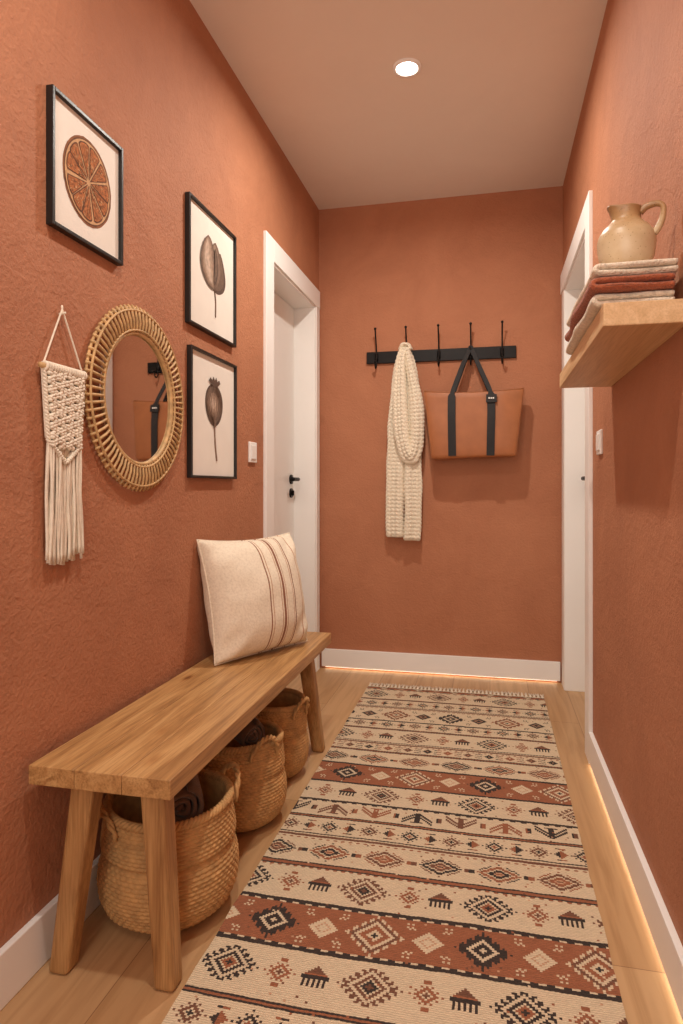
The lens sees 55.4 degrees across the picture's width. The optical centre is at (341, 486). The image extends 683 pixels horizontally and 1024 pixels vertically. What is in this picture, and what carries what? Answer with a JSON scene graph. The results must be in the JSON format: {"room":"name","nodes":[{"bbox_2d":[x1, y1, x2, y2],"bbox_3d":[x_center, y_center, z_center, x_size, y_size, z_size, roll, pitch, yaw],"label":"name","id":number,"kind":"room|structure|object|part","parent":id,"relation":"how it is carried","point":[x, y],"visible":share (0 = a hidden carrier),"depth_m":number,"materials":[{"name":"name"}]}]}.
{"room":"home hallway","nodes":[
{"label":"home hallway","id":0,"kind":"room"},
{"bbox_2d":[0,0,318,947],"bbox_3d":[-0.749,-0.277,1.505,0.220,2.620,4.600,0,0,13],"label":"wall","id":1,"kind":"structure","parent":0,"point":[84,639],"depth_m":1.66,"materials":[{"name":"paint"}]},
{"bbox_2d":[0,855,100,1010],"bbox_3d":[-0.739,0.977,1.019,0.016,0.112,3.658,0,0,13],"label":"baseboard","id":2,"kind":"structure","parent":1,"relation":"attached to","point":[29,949],"depth_m":1.36,"materials":[{"name":"white paint"}]},
{"bbox_2d":[37,305,88,564],"bbox_3d":[-0.629,-0.118,1.475,0.026,0.590,0.166,0,0,13],"label":"macrame hanging","id":3,"kind":"object","parent":1,"relation":"hanging from","point":[63,387],"visible":1,"depth_m":1.46,"materials":[{"name":"beige fabric"}]},
{"bbox_3d":[-0.634,-0.338,1.476,0.017,0.149,0.146,0,0,13],"label":"hanging cord","id":4,"kind":"part","parent":3,"relation":"part of","materials":[{"name":"fabric"}]},
{"bbox_3d":[-0.628,-0.161,1.475,0.024,0.227,0.148,0,0,13],"label":"knotted panel","id":5,"kind":"part","parent":3,"relation":"part of","materials":[{"name":"fabric"}]},
{"bbox_2d":[46,84,122,265],"bbox_3d":[-0.612,-0.734,1.569,0.018,0.307,0.283,0,0,13],"label":"framed print","id":6,"kind":"object","parent":1,"relation":"attached to","point":[84,164],"visible":1,"depth_m":1.55,"materials":[{"name":"white paper"}]},
{"bbox_2d":[84,304,183,491],"bbox_3d":[-0.555,-0.242,1.799,0.027,0.511,0.511,0,0,13],"label":"mirror","id":7,"kind":"object","parent":1,"relation":"attached to","point":[136,396],"visible":0.98,"depth_m":1.77,"materials":[{"name":"wicker"}]},
{"bbox_3d":[-0.563,-0.242,1.801,0.008,0.360,0.360,0,0,13],"label":"glass","id":8,"kind":"part","parent":7,"relation":"part of","materials":[{"name":"white mirror"}]},
{"bbox_2d":[185,191,236,347],"bbox_3d":[-0.450,-0.738,2.276,0.018,0.418,0.394,0,0,13],"label":"framed print","id":9,"kind":"object","parent":1,"relation":"attached to","point":[210,247],"visible":1,"depth_m":2.24,"materials":[{"name":"white paper"}]},
{"bbox_2d":[187,344,236,478],"bbox_3d":[-0.448,-0.245,2.285,0.018,0.430,0.385,0,0,13],"label":"framed print","id":10,"kind":"object","parent":1,"relation":"attached to","point":[211,380],"visible":1,"depth_m":2.25,"materials":[{"name":"white paper"}]},
{"bbox_2d":[248,442,256,462],"bbox_3d":[-0.363,-0.142,2.668,0.013,0.084,0.082,0,0,13],"label":"light switch","id":11,"kind":"object","parent":1,"relation":"attached to","point":[252,446],"visible":1,"depth_m":2.64,"materials":[{"name":"white paint"}]},
{"bbox_2d":[274,292,299,540],"bbox_3d":[-0.336,0.016,3.291,0.099,2.022,0.712,0,0,13],"label":"door","id":12,"kind":"structure","parent":1,"relation":"in","point":[284,478],"depth_m":3.44,"materials":[{"name":"white paint"}]},
{"bbox_3d":[-0.262,-0.042,3.527,0.059,0.052,0.141,0,0,13],"label":"handle","id":13,"kind":"part","parent":12,"relation":"part of","materials":[{"name":"black metal"}]},
{"bbox_2d":[263,231,319,671],"bbox_3d":[-0.313,-0.037,3.267,0.185,2.140,0.910,0,0,13],"label":"trim","id":14,"kind":"structure","parent":1,"relation":"attached to","point":[282,276],"depth_m":3.62,"materials":[{"name":"white paint"}]},
{"bbox_2d":[0,667,682,1023],"bbox_3d":[0.006,1.093,1.332,1.769,0.120,4.900,0,0,13],"label":"floor","id":15,"kind":"structure","parent":0,"point":[111,981],"depth_m":1.53,"materials":[{"name":"brown wood"}]},
{"bbox_2d":[96,761,240,933],"bbox_3d":[-0.424,0.878,1.611,0.336,0.305,0.342,0,0,19],"label":"basket","id":16,"kind":"object","parent":15,"relation":"on","point":[207,847],"visible":0.76,"depth_m":1.49,"materials":[{"name":"brown wicker"}]},
{"bbox_3d":[-0.557,0.766,1.516,0.042,0.081,0.123,0,0,-34],"label":"handle","id":17,"kind":"part","parent":16,"relation":"part of","materials":[{"name":"brown wicker"}]},
{"bbox_2d":[174,774,203,821],"bbox_3d":[-0.402,0.739,1.602,0.102,0.133,0.189,0,0,-21],"label":"rolled blanket","id":18,"kind":"object","parent":16,"relation":"in","point":[188,802],"visible":0.34,"depth_m":1.53,"materials":[{"name":"brown fabric"}]},
{"bbox_3d":[-0.292,0.766,1.705,0.042,0.081,0.123,0,0,-33],"label":"handle","id":19,"kind":"part","parent":16,"relation":"part of","materials":[{"name":"brown wicker"}]},
{"bbox_2d":[29,632,330,991],"bbox_3d":[-0.346,0.805,1.965,0.322,0.455,1.333,0,0,13],"label":"bench","id":20,"kind":"object","parent":15,"relation":"on","point":[152,747],"visible":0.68,"depth_m":1.40,"materials":[{"name":"brown wood"}]},
{"bbox_3d":[-0.567,0.826,1.397,0.103,0.415,0.062,0,0,13],"label":"leg","id":21,"kind":"part","parent":20,"relation":"part of","materials":[{"name":"brown wood"}]},
{"bbox_3d":[-0.374,0.826,1.357,0.079,0.415,0.055,0,0,13],"label":"leg","id":22,"kind":"part","parent":20,"relation":"part of","materials":[{"name":"brown wood"}]},
{"bbox_3d":[-0.346,0.598,1.965,0.322,0.040,1.333,0,0,13],"label":"seat","id":23,"kind":"part","parent":20,"relation":"part of","materials":[{"name":"brown wood"}]},
{"bbox_2d":[196,532,307,665],"bbox_3d":[-0.303,0.374,2.286,0.237,0.402,0.436,0,0,40],"label":"pillow","id":24,"kind":"object","parent":20,"relation":"on","point":[253,592],"visible":1,"depth_m":2.17,"materials":[{"name":"fabric"}]},
{"bbox_3d":[-0.118,0.826,2.516,0.064,0.415,0.138,0,0,34],"label":"leg","id":25,"kind":"part","parent":20,"relation":"part of","materials":[{"name":"brown wood"}]},
{"bbox_2d":[203,718,286,832],"bbox_3d":[-0.318,0.880,2.027,0.295,0.300,0.296,0,0,-1],"label":"basket","id":26,"kind":"object","parent":15,"relation":"on","point":[263,787],"visible":0.54,"depth_m":1.92,"materials":[{"name":"brown wicker"}]},
{"bbox_2d":[234,717,264,746],"bbox_3d":[-0.306,0.743,2.022,0.085,0.108,0.147,0,0,-39],"label":"rolled blanket","id":27,"kind":"object","parent":26,"relation":"in","point":[254,731],"visible":0.44,"depth_m":1.97,"materials":[{"name":"brown fabric"}]},
{"bbox_3d":[-0.224,0.770,1.923,0.108,0.081,0.039,0,0,-41],"label":"handle","id":28,"kind":"part","parent":26,"relation":"part of","materials":[{"name":"brown wicker"}]},
{"bbox_2d":[256,688,309,778],"bbox_3d":[-0.247,0.883,2.354,0.261,0.294,0.258,0,0,-21],"label":"basket","id":29,"kind":"object","parent":15,"relation":"on","point":[288,709],"visible":0.42,"depth_m":2.27,"materials":[{"name":"brown wicker"}]},
{"bbox_3d":[-0.138,0.775,2.290,0.039,0.079,0.096,0,0,31],"label":"handle","id":30,"kind":"part","parent":29,"relation":"part of","materials":[{"name":"brown wicker"}]},
{"bbox_2d":[162,682,627,1023],"bbox_3d":[0.252,1.026,1.900,0.879,0.013,2.940,0,0,13],"label":"rug","id":31,"kind":"object","parent":15,"relation":"on","point":[431,868],"visible":1,"depth_m":1.64,"materials":[{"name":"beige fabric"}]},
{"bbox_2d":[190,0,607,209],"bbox_3d":[0.006,-1.647,1.332,1.769,0.120,4.900,0,0,13],"label":"ceiling","id":32,"kind":"structure","parent":0,"point":[494,103],"depth_m":2.57,"materials":[{"name":"paint"}]},
{"bbox_2d":[393,58,420,77],"bbox_3d":[0.247,-1.583,2.457,0.108,0.008,0.108,0,0,13],"label":"recessed light","id":33,"kind":"object","parent":32,"relation":"in","point":[404,67],"visible":1,"depth_m":2.45,"materials":[{"name":"white paint"}]},
{"bbox_2d":[319,186,562,682],"bbox_3d":[0.535,-0.277,3.647,1.769,2.620,0.150,0,0,13],"label":"wall","id":34,"kind":"structure","parent":0,"point":[483,575],"depth_m":3.56,"materials":[{"name":"paint"}]},
{"bbox_2d":[326,666,548,680],"bbox_3d":[0.522,1.022,3.568,1.259,0.003,0.008,0,0,13],"label":"light strip","id":35,"kind":"object","parent":34,"relation":"attached to","point":[326,666],"visible":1,"depth_m":3.56,"materials":[{"name":"orange plastic"}]},
{"bbox_2d":[322,648,559,680],"bbox_3d":[0.520,0.971,3.565,1.295,0.099,0.018,0,0,13],"label":"baseboard","id":36,"kind":"structure","parent":34,"relation":"attached to","point":[378,660],"depth_m":3.55,"materials":[{"name":"white paint"}]},
{"bbox_2d":[367,320,515,368],"bbox_3d":[0.531,-0.767,3.534,0.811,0.228,0.074,0,0,13],"label":"coat rack","id":37,"kind":"object","parent":34,"relation":"attached to","point":[501,352],"visible":0.88,"depth_m":3.54,"materials":[{"name":"black metal"}]},
{"bbox_2d":[385,342,424,540],"bbox_3d":[0.343,-0.246,3.528,0.219,1.076,0.106,0,0,13],"label":"scarf","id":38,"kind":"object","parent":37,"relation":"hanging from","point":[405,426],"visible":1,"depth_m":3.51,"materials":[{"name":"beige fabric"}]},
{"bbox_3d":[0.537,-0.723,3.562,0.811,0.065,0.016,0,0,13],"label":"rail","id":39,"kind":"part","parent":37,"relation":"part of","materials":[{"name":"black metal"}]},
{"bbox_2d":[424,345,523,459],"bbox_3d":[0.695,-0.453,3.426,0.517,0.614,0.138,0,0,13],"label":"tote bag","id":40,"kind":"object","parent":37,"relation":"hanging from","point":[483,424],"visible":1,"depth_m":3.38,"materials":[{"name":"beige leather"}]},
{"bbox_2d":[563,0,682,945],"bbox_3d":[0.761,-0.277,1.159,0.220,2.620,4.600,0,0,13],"label":"wall","id":41,"kind":"structure","parent":0,"point":[627,147],"depth_m":1.68,"materials":[{"name":"paint"}]},
{"bbox_2d":[560,190,592,763],"bbox_3d":[1.125,-0.037,2.895,0.185,2.140,1.005,0,0,13],"label":"trim","id":42,"kind":"structure","parent":41,"relation":"attached to","point":[577,403],"depth_m":3.28,"materials":[{"name":"white paint"}]},
{"bbox_2d":[596,429,602,454],"bbox_3d":[0.891,-0.154,2.248,0.013,0.084,0.082,0,0,13],"label":"light switch","id":43,"kind":"object","parent":41,"relation":"attached to","point":[599,434],"visible":1,"depth_m":2.22,"materials":[{"name":"white paint"}]},
{"bbox_2d":[560,299,682,387],"bbox_3d":[0.685,-0.340,1.668,0.156,0.046,0.828,0,0,13],"label":"wall shelf","id":44,"kind":"object","parent":41,"relation":"attached to","point":[621,335],"visible":1,"depth_m":1.42,"materials":[{"name":"brown wood"}]},
{"bbox_2d":[566,290,674,354],"bbox_3d":[0.636,-0.378,1.545,0.159,0.028,0.515,0,0,13],"label":"towel","id":45,"kind":"object","parent":44,"relation":"on","point":[597,301],"visible":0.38,"depth_m":1.31,"materials":[{"name":"beige fabric"}]},
{"bbox_2d":[565,272,675,341],"bbox_3d":[0.627,-0.407,1.522,0.172,0.030,0.504,0,0,13],"label":"towel","id":46,"kind":"object","parent":45,"relation":"on","point":[657,281],"visible":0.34,"depth_m":1.29,"materials":[{"name":"fabric"}]},
{"bbox_2d":[566,258,677,326],"bbox_3d":[0.626,-0.435,1.500,0.162,0.027,0.452,0,0,13],"label":"towel","id":47,"kind":"object","parent":46,"relation":"on","point":[669,265],"visible":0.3,"depth_m":1.29,"materials":[{"name":"beige fabric"}]},
{"bbox_2d":[597,200,666,263],"bbox_3d":[0.603,-0.521,1.375,0.116,0.143,0.116,0,0,-8],"label":"jug","id":48,"kind":"object","parent":47,"relation":"on","point":[628,237],"visible":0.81,"depth_m":1.33,"materials":[{"name":"beige ceramic"}]},
{"bbox_3d":[0.643,-0.556,1.347,0.054,0.071,0.015,0,0,35],"label":"handle","id":49,"kind":"part","parent":48,"relation":"part of","materials":[{"name":"beige ceramic"}]},
{"bbox_2d":[589,732,682,1020],"bbox_3d":[0.531,0.967,0.683,0.016,0.107,3.568,0,0,13],"label":"baseboard","id":50,"kind":"structure","parent":41,"relation":"attached to","point":[667,942],"depth_m":1.57,"materials":[{"name":"white paint"}]}
]}

